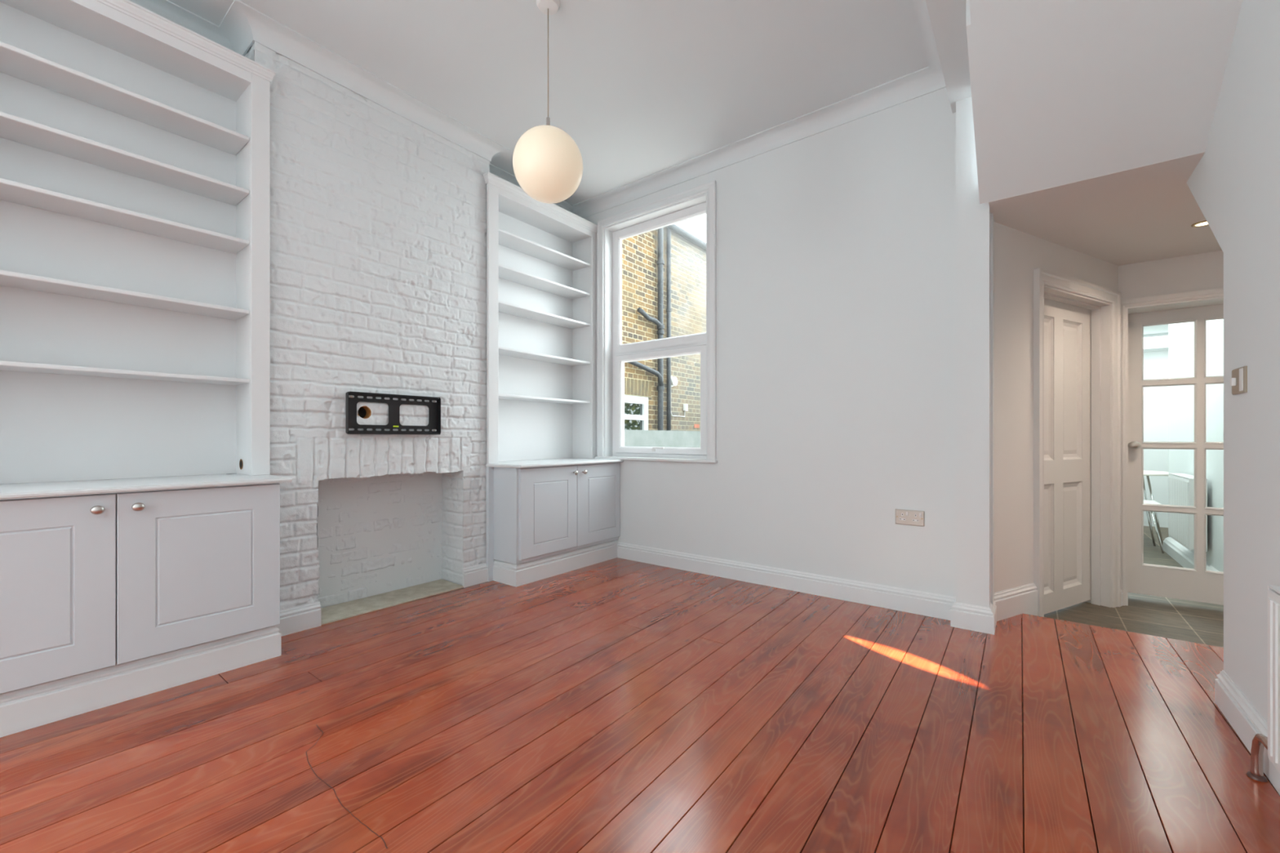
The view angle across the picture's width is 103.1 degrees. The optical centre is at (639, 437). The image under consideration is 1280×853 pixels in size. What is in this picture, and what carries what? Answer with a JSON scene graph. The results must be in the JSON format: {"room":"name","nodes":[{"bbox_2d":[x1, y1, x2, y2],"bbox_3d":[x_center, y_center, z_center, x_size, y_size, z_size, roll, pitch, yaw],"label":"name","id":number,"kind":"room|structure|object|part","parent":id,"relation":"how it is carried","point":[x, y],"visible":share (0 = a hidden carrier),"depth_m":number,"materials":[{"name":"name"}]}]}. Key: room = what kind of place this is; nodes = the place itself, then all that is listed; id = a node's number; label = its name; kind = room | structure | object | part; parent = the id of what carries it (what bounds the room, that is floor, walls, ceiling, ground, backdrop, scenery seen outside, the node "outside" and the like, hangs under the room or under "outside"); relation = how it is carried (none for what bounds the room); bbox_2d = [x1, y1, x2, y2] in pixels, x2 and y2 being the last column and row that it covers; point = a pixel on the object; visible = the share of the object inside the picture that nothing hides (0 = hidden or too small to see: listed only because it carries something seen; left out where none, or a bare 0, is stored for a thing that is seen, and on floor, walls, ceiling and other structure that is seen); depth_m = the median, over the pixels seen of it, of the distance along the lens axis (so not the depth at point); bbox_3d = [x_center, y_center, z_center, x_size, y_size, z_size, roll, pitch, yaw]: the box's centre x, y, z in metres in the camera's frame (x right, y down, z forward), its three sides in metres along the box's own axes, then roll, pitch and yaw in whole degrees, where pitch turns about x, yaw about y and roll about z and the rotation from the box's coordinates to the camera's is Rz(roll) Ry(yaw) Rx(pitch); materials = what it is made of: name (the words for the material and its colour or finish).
{"room":"living room","nodes":[
{"label":"living room","id":0,"kind":"room"},
{"bbox_2d":[238,41,489,610],"bbox_3d":[-1.578,-0.510,3.102,0.301,3.020,1.372,0,0,38],"label":"wall","id":1,"kind":"structure","parent":0,"point":[378,219],"depth_m":2.93,"materials":[{"name":"brick"}]},
{"bbox_2d":[275,601,320,636],"bbox_3d":[-1.778,0.936,2.592,0.022,0.127,0.266,0,0,38],"label":"baseboard","id":2,"kind":"structure","parent":1,"relation":"attached to","point":[307,616],"depth_m":2.62,"materials":[{"name":"white wood"}]},
{"bbox_2d":[346,391,440,434],"bbox_3d":[-1.443,-0.134,3.011,0.031,0.235,0.552,0,0,38],"label":"wall bracket","id":3,"kind":"object","parent":1,"relation":"attached to","point":[434,408],"visible":1,"depth_m":3.00,"materials":[{"name":"black metal"}]},
{"bbox_3d":[-1.441,-0.021,3.014,0.030,0.010,0.540,0,0,38],"label":"rail","id":4,"kind":"part","parent":3,"relation":"part of","materials":[{"name":"black metal"}]},
{"bbox_3d":[-1.441,-0.247,3.014,0.030,0.008,0.540,0,0,38],"label":"rail","id":5,"kind":"part","parent":3,"relation":"part of","materials":[{"name":"black metal"}]},
{"bbox_2d":[462,562,487,587],"bbox_3d":[-1.114,0.936,3.458,0.022,0.127,0.201,0,0,38],"label":"baseboard","id":6,"kind":"structure","parent":1,"relation":"attached to","point":[477,574],"depth_m":3.44,"materials":[{"name":"white wood"}]},
{"bbox_2d":[128,0,946,217],"bbox_3d":[-1.351,-1.976,1.194,2.923,0.089,6.250,0,0,38],"label":"crown molding","id":7,"kind":"structure","parent":1,"relation":"attached to","point":[242,25],"depth_m":2.98,"materials":[{"name":"paint"}]},
{"bbox_2d":[316,471,494,608],"bbox_3d":[-2.527,-0.480,2.160,0.120,3.280,6.550,0,0,38],"label":"wall","id":8,"kind":"structure","parent":0,"point":[346,495],"depth_m":3.22,"materials":[{"name":"brick"}]},
{"bbox_2d":[168,0,928,204],"bbox_3d":[-0.458,-2.080,0.635,5.700,0.120,6.650,0,0,38],"label":"ceiling","id":9,"kind":"structure","parent":0,"point":[642,88],"depth_m":2.71,"materials":[{"name":"paint"}]},
{"bbox_2d":[512,0,582,203],"bbox_3d":[-0.426,-1.561,2.360,0.320,0.918,0.320,0,0,38],"label":"pendant lamp","id":10,"kind":"object","parent":9,"relation":"hanging from","point":[548,163],"visible":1,"depth_m":2.25,"materials":[{"name":"white glass"}]},
{"bbox_3d":[-0.426,-1.261,2.360,0.320,0.319,0.320,0,0,38],"label":"globe","id":11,"kind":"part","parent":10,"relation":"part of","materials":[{"name":"white glass"}]},
{"bbox_3d":[-0.426,-1.741,2.360,0.005,0.518,0.005,0,0,-30],"label":"cord","id":12,"kind":"part","parent":10,"relation":"part of","materials":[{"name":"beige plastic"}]},
{"bbox_2d":[925,0,971,112],"bbox_3d":[-0.117,-1.897,0.247,0.187,0.245,6.250,0,0,38],"label":"beam","id":13,"kind":"structure","parent":9,"relation":"attached to","point":[948,18],"depth_m":2.29,"materials":[{"name":"paint"}]},
{"bbox_2d":[0,557,1279,852],"bbox_3d":[-0.441,1.080,0.657,5.900,0.161,6.706,0,0,38],"label":"floor","id":14,"kind":"structure","parent":0,"point":[615,705],"depth_m":1.67,"materials":[{"name":"brown wood"}]},
{"bbox_2d":[0,483,280,737],"bbox_3d":[-2.058,0.603,1.954,0.314,0.794,1.094,0,0,38],"label":"base cabinet","id":15,"kind":"object","parent":14,"relation":"on","point":[107,599],"visible":0.99,"depth_m":1.92,"materials":[{"name":"paint"}]},
{"bbox_3d":[-2.119,0.531,1.691,0.022,0.638,0.522,0,0,38],"label":"door","id":16,"kind":"part","parent":15,"relation":"part of","materials":[{"name":"paint"}]},
{"bbox_3d":[-1.968,0.264,1.842,0.034,0.032,0.037,0,0,38],"label":"knob","id":17,"kind":"part","parent":15,"relation":"part of","materials":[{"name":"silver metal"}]},
{"bbox_3d":[-1.903,0.264,1.926,0.034,0.032,0.037,0,0,38],"label":"knob","id":18,"kind":"part","parent":15,"relation":"part of","materials":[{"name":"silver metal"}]},
{"bbox_2d":[0,473,292,499],"bbox_3d":[-2.158,0.195,2.049,0.582,0.020,1.122,0,0,38],"label":"countertop","id":19,"kind":"structure","parent":15,"relation":"on","point":[33,490],"depth_m":2.02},
{"bbox_2d":[0,0,275,484],"bbox_3d":[-2.250,-0.808,2.127,0.270,1.984,1.154,0,0,38],"label":"bookcase","id":20,"kind":"object","parent":19,"relation":"on","point":[135,144],"visible":1,"depth_m":2.24,"materials":[{"name":"paint"}]},
{"bbox_3d":[-2.277,-1.714,2.114,0.213,0.018,1.060,0,0,38],"label":"panel","id":21,"kind":"part","parent":20,"relation":"part of","materials":[{"name":"paint"}]},
{"bbox_3d":[-2.276,-0.271,2.112,0.217,0.018,1.017,0,0,38],"label":"shelf","id":22,"kind":"part","parent":20,"relation":"part of","materials":[{"name":"paint"}]},
{"bbox_3d":[-2.276,-0.603,2.112,0.217,0.018,1.017,0,0,38],"label":"shelf","id":23,"kind":"part","parent":20,"relation":"part of","materials":[{"name":"paint"}]},
{"bbox_3d":[-2.276,-0.939,2.112,0.217,0.018,1.017,0,0,38],"label":"shelf","id":24,"kind":"part","parent":20,"relation":"part of","materials":[{"name":"paint"}]},
{"bbox_3d":[-2.276,-1.183,2.112,0.217,0.018,1.017,0,0,38],"label":"shelf","id":25,"kind":"part","parent":20,"relation":"part of","materials":[{"name":"paint"}]},
{"bbox_3d":[-2.276,-1.439,2.112,0.217,0.018,1.017,0,0,38],"label":"shelf","id":26,"kind":"part","parent":20,"relation":"part of","materials":[{"name":"paint"}]},
{"bbox_3d":[-2.165,-1.774,2.062,0.055,0.051,1.154,0,0,38],"label":"crown moulding","id":27,"kind":"part","parent":20,"relation":"part of","materials":[{"name":"paint"}]},
{"bbox_3d":[-1.961,-0.774,2.526,0.213,1.918,0.022,0,0,38],"label":"panel","id":28,"kind":"part","parent":20,"relation":"part of","materials":[{"name":"paint"}]},
{"bbox_3d":[-1.800,0.531,2.107,0.022,0.638,0.518,0,0,38],"label":"door","id":29,"kind":"part","parent":15,"relation":"part of","materials":[{"name":"paint"}]},
{"bbox_2d":[320,579,463,625],"bbox_3d":[-1.542,1.000,3.120,0.270,0.020,0.864,0,0,38],"label":"hearth","id":30,"kind":"object","parent":14,"relation":"on","point":[340,611],"visible":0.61,"depth_m":3.08,"materials":[{"name":"stone"}]},
{"bbox_2d":[486,462,620,586],"bbox_3d":[-0.602,0.603,3.863,0.330,0.794,1.102,0,0,38],"label":"base cabinet","id":31,"kind":"object","parent":14,"relation":"on","point":[543,522],"visible":1,"depth_m":3.61,"materials":[{"name":"paint"}]},
{"bbox_3d":[-1.045,0.603,3.535,0.027,0.794,0.042,0,0,38],"label":"filler panel","id":32,"kind":"part","parent":31,"relation":"part of","materials":[{"name":"paint"}]},
{"bbox_3d":[-0.643,0.518,3.614,0.022,0.612,0.534,0,0,38],"label":"door","id":33,"kind":"part","parent":31,"relation":"part of","materials":[{"name":"paint"}]},
{"bbox_2d":[485,457,623,468],"bbox_3d":[-0.702,0.195,3.939,0.588,0.020,1.104,0,0,38],"label":"countertop","id":34,"kind":"structure","parent":31,"relation":"on","point":[569,461],"depth_m":3.72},
{"bbox_2d":[483,171,597,463],"bbox_3d":[-0.806,-0.818,4.008,0.270,2.005,1.124,0,0,38],"label":"bookcase","id":35,"kind":"object","parent":34,"relation":"on","point":[541,257],"visible":0.81,"depth_m":4.09,"materials":[{"name":"paint"}]},
{"bbox_3d":[-0.891,-0.803,4.107,0.015,1.974,1.070,0,0,38],"label":"panel","id":36,"kind":"part","parent":35,"relation":"part of","materials":[{"name":"paint"}]},
{"bbox_3d":[-0.721,-1.789,3.942,0.055,0.062,1.123,0,0,38],"label":"crown moulding","id":37,"kind":"part","parent":35,"relation":"part of","materials":[{"name":"paint"}]},
{"bbox_3d":[-0.800,-1.723,4.037,0.213,0.018,1.070,0,0,38],"label":"panel","id":38,"kind":"part","parent":35,"relation":"part of","materials":[{"name":"paint"}]},
{"bbox_3d":[-0.802,-0.299,4.032,0.217,0.018,0.960,0,0,38],"label":"shelf","id":39,"kind":"part","parent":35,"relation":"part of","materials":[{"name":"paint"}]},
{"bbox_3d":[-0.802,-0.635,4.032,0.217,0.018,0.960,0,0,38],"label":"shelf","id":40,"kind":"part","parent":35,"relation":"part of","materials":[{"name":"paint"}]},
{"bbox_3d":[-0.802,-0.961,4.032,0.217,0.018,0.960,0,0,38],"label":"shelf","id":41,"kind":"part","parent":35,"relation":"part of","materials":[{"name":"paint"}]},
{"bbox_3d":[-0.802,-1.221,4.032,0.217,0.018,0.960,0,0,38],"label":"shelf","id":42,"kind":"part","parent":35,"relation":"part of","materials":[{"name":"paint"}]},
{"bbox_3d":[-0.802,-1.473,4.032,0.217,0.018,0.960,0,0,38],"label":"shelf","id":43,"kind":"part","parent":35,"relation":"part of","materials":[{"name":"paint"}]},
{"bbox_3d":[-0.493,-0.779,4.438,0.213,1.926,0.060,0,0,38],"label":"panel","id":44,"kind":"part","parent":35,"relation":"part of","materials":[{"name":"paint"}]},
{"bbox_3d":[-0.325,0.518,4.028,0.022,0.612,0.502,0,0,38],"label":"door","id":45,"kind":"part","parent":31,"relation":"part of","materials":[{"name":"paint"}]},
{"bbox_2d":[955,96,990,608],"bbox_3d":[1.806,-0.307,2.743,0.146,2.935,0.250,0,0,38],"label":"pier","id":46,"kind":"object","parent":14,"relation":"on","point":[972,218],"visible":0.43,"depth_m":2.65,"materials":[{"name":"paint"}]},
{"bbox_2d":[583,87,994,604],"bbox_3d":[0.616,-0.480,3.705,3.225,3.280,0.128,0,0,38],"label":"wall","id":47,"kind":"structure","parent":0,"point":[836,246],"depth_m":3.16,"materials":[{"name":"paint"}]},
{"bbox_2d":[595,180,717,462],"bbox_3d":[0.124,-0.833,4.062,1.170,2.040,0.160,0,0,38],"label":"window","id":48,"kind":"structure","parent":47,"relation":"in","point":[700,200],"depth_m":4.14,"materials":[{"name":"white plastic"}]},
{"bbox_3d":[0.116,0.176,4.051,1.170,0.022,0.132,0,0,38],"label":"sill","id":49,"kind":"part","parent":48,"relation":"part of","materials":[{"name":"white wood"}]},
{"bbox_3d":[0.143,0.097,4.062,0.120,0.033,0.027,0,0,38],"label":"handle","id":50,"kind":"part","parent":48,"relation":"part of","materials":[{"name":"white plastic"}]},
{"bbox_3d":[0.164,-0.276,4.109,0.987,0.882,0.038,0,0,38],"label":"frame","id":51,"kind":"part","parent":48,"relation":"part of","materials":[{"name":"white plastic"}]},
{"bbox_3d":[0.164,-1.245,4.109,0.987,1.060,0.038,0,0,38],"label":"frame","id":52,"kind":"part","parent":48,"relation":"part of","materials":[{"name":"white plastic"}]},
{"bbox_3d":[0.159,-0.281,4.101,0.903,0.823,0.055,0,0,38],"label":"sash","id":53,"kind":"part","parent":48,"relation":"part of","materials":[{"name":"white plastic"}]},
{"bbox_2d":[616,542,996,635],"bbox_3d":[0.834,0.936,3.445,2.587,0.127,0.224,0,0,38],"label":"baseboard","id":54,"kind":"structure","parent":47,"relation":"attached to","point":[961,615],"depth_m":3.17,"materials":[{"name":"white wood"}]},
{"bbox_2d":[895,509,924,526],"bbox_3d":[1.542,0.461,2.906,0.149,0.086,0.013,0,0,38],"label":"power socket","id":55,"kind":"object","parent":47,"relation":"attached to","point":[904,517],"visible":1,"depth_m":2.90,"materials":[{"name":"beige plastic"}]},
{"bbox_2d":[994,222,1117,592],"bbox_3d":[2.557,-0.025,3.188,1.575,2.550,0.140,0,0,-28],"label":"wall","id":56,"kind":"structure","parent":0,"point":[1017,253],"depth_m":2.89,"materials":[{"name":"paint"}]},
{"bbox_2d":[994,582,1037,621],"bbox_3d":[2.117,1.002,2.864,0.455,0.297,0.022,0,0,-28],"label":"baseboard","id":57,"kind":"structure","parent":56,"relation":"attached to","point":[1023,599],"depth_m":2.86,"materials":[{"name":"white wood"}]},
{"bbox_2d":[1033,267,1120,617],"bbox_3d":[2.753,0.083,3.273,1.070,2.135,0.168,0,0,-28],"label":"door","id":58,"kind":"structure","parent":56,"relation":"in","point":[1077,323],"depth_m":3.42,"materials":[{"name":"paint"}]},
{"bbox_3d":[2.546,-0.314,3.236,0.272,0.925,0.036,0,0,-28],"label":"panel","id":59,"kind":"part","parent":58,"relation":"part of","materials":[{"name":"paint"}]},
{"bbox_3d":[2.546,0.650,3.236,0.272,0.702,0.036,0,0,-28],"label":"panel","id":60,"kind":"part","parent":58,"relation":"part of","materials":[{"name":"paint"}]},
{"bbox_3d":[2.886,-0.314,3.416,0.262,0.925,0.036,0,0,-28],"label":"panel","id":61,"kind":"part","parent":58,"relation":"part of","materials":[{"name":"paint"}]},
{"bbox_3d":[2.886,0.650,3.416,0.262,0.702,0.036,0,0,-28],"label":"panel","id":62,"kind":"part","parent":58,"relation":"part of","materials":[{"name":"paint"}]},
{"bbox_2d":[1120,589,1123,606],"bbox_3d":[3.274,1.087,3.469,0.035,0.127,0.031,0,0,-28],"label":"baseboard","id":63,"kind":"structure","parent":56,"relation":"attached to","point":[1122,593],"depth_m":3.46,"materials":[{"name":"white wood"}]},
{"bbox_2d":[988,151,1222,266],"bbox_3d":[2.568,-1.240,2.113,2.700,0.120,3.680,0,0,38],"label":"ceiling","id":64,"kind":"structure","parent":0,"point":[1148,212],"depth_m":2.71,"materials":[{"name":"paint"}]},
{"bbox_2d":[1191,220,1208,226],"bbox_3d":[3.106,-1.176,2.797,0.096,0.006,0.096,0,0,38],"label":"recessed light","id":65,"kind":"object","parent":64,"relation":"in","point":[1203,223],"visible":0.58,"depth_m":2.80,"materials":[{"name":"gold metal"}]},
{"bbox_3d":[3.106,-1.177,2.797,0.066,0.003,0.066,0,0,38],"label":"bulb","id":66,"kind":"part","parent":65,"relation":"part of","materials":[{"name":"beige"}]},
{"bbox_2d":[1044,525,1223,647],"bbox_3d":[4.635,1.190,4.641,2.900,0.080,5.792,0,0,38],"label":"floor","id":67,"kind":"structure","parent":0,"point":[1197,622],"depth_m":3.27,"materials":[{"name":"tile"}]},
{"bbox_2d":[1143,499,1164,553],"bbox_3d":[5.142,0.756,5.319,0.427,0.792,0.448,0,0,38],"label":"chair","id":68,"kind":"object","parent":67,"relation":"on","point":[1153,502],"visible":0.33,"depth_m":5.12,"materials":[{"name":"white plastic"}]},
{"bbox_3d":[5.373,0.915,5.352,0.145,0.475,0.018,0,0,-11],"label":"leg","id":69,"kind":"part","parent":68,"relation":"part of","materials":[{"name":"silver metal"}]},
{"bbox_3d":[5.150,0.673,5.312,0.380,0.017,0.360,0,0,38],"label":"seat","id":70,"kind":"part","parent":68,"relation":"part of","materials":[{"name":"white plastic"}]},
{"bbox_3d":[5.169,0.915,5.087,0.018,0.475,0.145,0,0,-4],"label":"leg","id":71,"kind":"part","parent":68,"relation":"part of","materials":[{"name":"silver metal"}]},
{"bbox_2d":[1143,470,1168,543],"bbox_3d":[5.584,0.773,5.862,0.890,0.758,0.890,0,0,38],"label":"dining table","id":72,"kind":"object","parent":67,"relation":"on","point":[1146,473],"visible":0.17,"depth_m":5.58,"materials":[{"name":"beige"}]},
{"bbox_3d":[5.893,0.782,5.902,0.161,0.740,0.020,0,0,-7],"label":"leg","id":73,"kind":"part","parent":72,"relation":"part of","materials":[{"name":"silver metal"}]},
{"bbox_3d":[5.625,0.782,5.553,0.020,0.740,0.161,0,0,-7],"label":"leg","id":74,"kind":"part","parent":72,"relation":"part of","materials":[{"name":"silver metal"}]},
{"bbox_2d":[1143,350,1168,527],"bbox_3d":[6.347,-0.050,6.789,3.000,2.600,0.100,0,0,38],"label":"wall","id":75,"kind":"structure","parent":0,"point":[1156,364],"depth_m":6.51,"materials":[{"name":"paint"}]},
{"bbox_2d":[1143,332,1168,352],"bbox_3d":[6.519,-1.190,6.373,2.020,0.180,0.350,0,0,38],"label":"trim","id":76,"kind":"structure","parent":75,"relation":"attached to","point":[1157,341],"depth_m":6.28,"materials":[{"name":"paint"}]},
{"bbox_2d":[1143,324,1168,334],"bbox_3d":[5.402,-1.330,4.918,2.220,0.100,4.220,0,0,38],"label":"ceiling","id":77,"kind":"structure","parent":0,"point":[1159,328],"depth_m":6.03,"materials":[{"name":"paint"}]},
{"bbox_2d":[1117,250,1223,299],"bbox_3d":[3.954,-0.025,3.180,1.800,2.550,0.300,0,0,38],"label":"wall","id":78,"kind":"structure","parent":0,"point":[1202,271],"depth_m":3.34,"materials":[{"name":"paint"}]},
{"bbox_2d":[1120,287,1223,605],"bbox_3d":[3.684,0.104,3.373,0.809,2.092,0.322,0,0,38],"label":"door","id":79,"kind":"structure","parent":78,"relation":"in","point":[1197,584],"depth_m":3.47,"materials":[{"name":"paint"}]},
{"bbox_3d":[3.486,0.057,3.583,0.066,0.054,0.071,0,0,38],"label":"knob","id":80,"kind":"part","parent":79,"relation":"part of","materials":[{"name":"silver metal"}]},
{"bbox_2d":[1168,319,1223,572],"bbox_3d":[5.778,-0.050,4.628,1.270,2.600,4.220,0,0,38],"label":"wall","id":81,"kind":"structure","parent":0,"point":[1180,335],"depth_m":4.05,"materials":[{"name":"paint"}]},
{"bbox_2d":[1168,473,1207,551],"bbox_3d":[4.641,0.614,4.310,0.114,0.572,0.756,0,0,38],"label":"radiator","id":82,"kind":"object","parent":81,"relation":"attached to","point":[1180,486],"visible":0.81,"depth_m":4.23,"materials":[{"name":"white metal"}]},
{"bbox_3d":[4.604,0.619,4.338,0.020,0.562,0.750,0,0,38],"label":"panel","id":83,"kind":"part","parent":82,"relation":"part of","materials":[{"name":"white metal"}]},
{"bbox_2d":[1169,473,1193,479],"bbox_3d":[4.639,0.330,4.312,0.099,0.004,0.750,0,0,38],"label":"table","id":84,"kind":"object","parent":82,"relation":"attached to","point":[1178,476],"depth_m":4.35,"materials":[{"name":"white metal"}]},
{"bbox_2d":[1163,537,1218,571],"bbox_3d":[4.662,1.080,4.262,0.055,0.140,2.260,0,0,38],"label":"baseboard","id":85,"kind":"structure","parent":81,"relation":"attached to","point":[1182,555],"depth_m":4.63,"materials":[{"name":"white wood"}]},
{"bbox_2d":[1186,0,1279,723],"bbox_3d":[0.590,-0.480,-0.258,0.100,3.280,6.510,0,0,38],"label":"wall","id":86,"kind":"structure","parent":0,"point":[1235,184],"depth_m":1.69,"materials":[{"name":"paint"}]},
{"bbox_2d":[966,0,1242,204],"bbox_3d":[1.646,-1.601,1.838,0.777,0.839,1.260,0,0,38],"label":"soffit","id":87,"kind":"structure","parent":86,"relation":"attached to","point":[1064,91],"depth_m":2.04,"materials":[{"name":"paint"}]},
{"bbox_2d":[1230,365,1247,395],"bbox_3d":[2.056,-0.194,1.750,0.020,0.088,0.127,0,0,38],"label":"light switch","id":88,"kind":"object","parent":86,"relation":"attached to","point":[1238,381],"visible":1,"depth_m":1.72,"materials":[{"name":"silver metal"}]},
{"bbox_2d":[1214,670,1279,795],"bbox_3d":[0.399,0.936,-0.407,0.022,0.127,5.840,0,0,38],"label":"baseboard","id":89,"kind":"structure","parent":86,"relation":"attached to","point":[1246,722],"depth_m":1.68,"materials":[{"name":"white wood"}]},
{"bbox_2d":[1246,585,1279,782],"bbox_3d":[1.410,0.694,0.967,0.090,0.622,1.358,0,0,38],"label":"radiator","id":90,"kind":"object","parent":86,"relation":"attached to","point":[1272,743],"visible":1,"depth_m":1.29,"materials":[{"name":"white metal"}]},
{"bbox_3d":[1.302,0.613,0.882,0.020,0.439,1.085,0,0,38],"label":"panel","id":91,"kind":"part","parent":90,"relation":"part of","materials":[{"name":"white metal"}]},
{"bbox_3d":[2.374,1.325,10.482,9.000,0.150,12.480,0,0,38],"label":"floor","id":92,"kind":"structure","parent":0,"visible":0},
{"bbox_2d":[624,429,700,447],"bbox_3d":[2.241,0.580,9.373,0.100,1.340,10.400,0,0,38],"label":"wall","id":93,"kind":"structure","parent":92,"relation":"on","point":[664,438],"depth_m":6.76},
{"bbox_2d":[622,223,706,431],"bbox_3d":[1.480,-1.175,10.841,2.345,4.850,13.000,0,0,38],"label":"neighbouring house","id":94,"kind":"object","parent":92,"relation":"on","point":[664,269],"visible":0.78,"depth_m":7.61,"materials":[{"name":"brick"}]},
{"bbox_3d":[-0.216,0.025,7.037,0.006,1.150,0.900,0,0,38],"label":"pane","id":95,"kind":"part","parent":94,"relation":"part of","materials":[{"name":"grey"}]}
]}

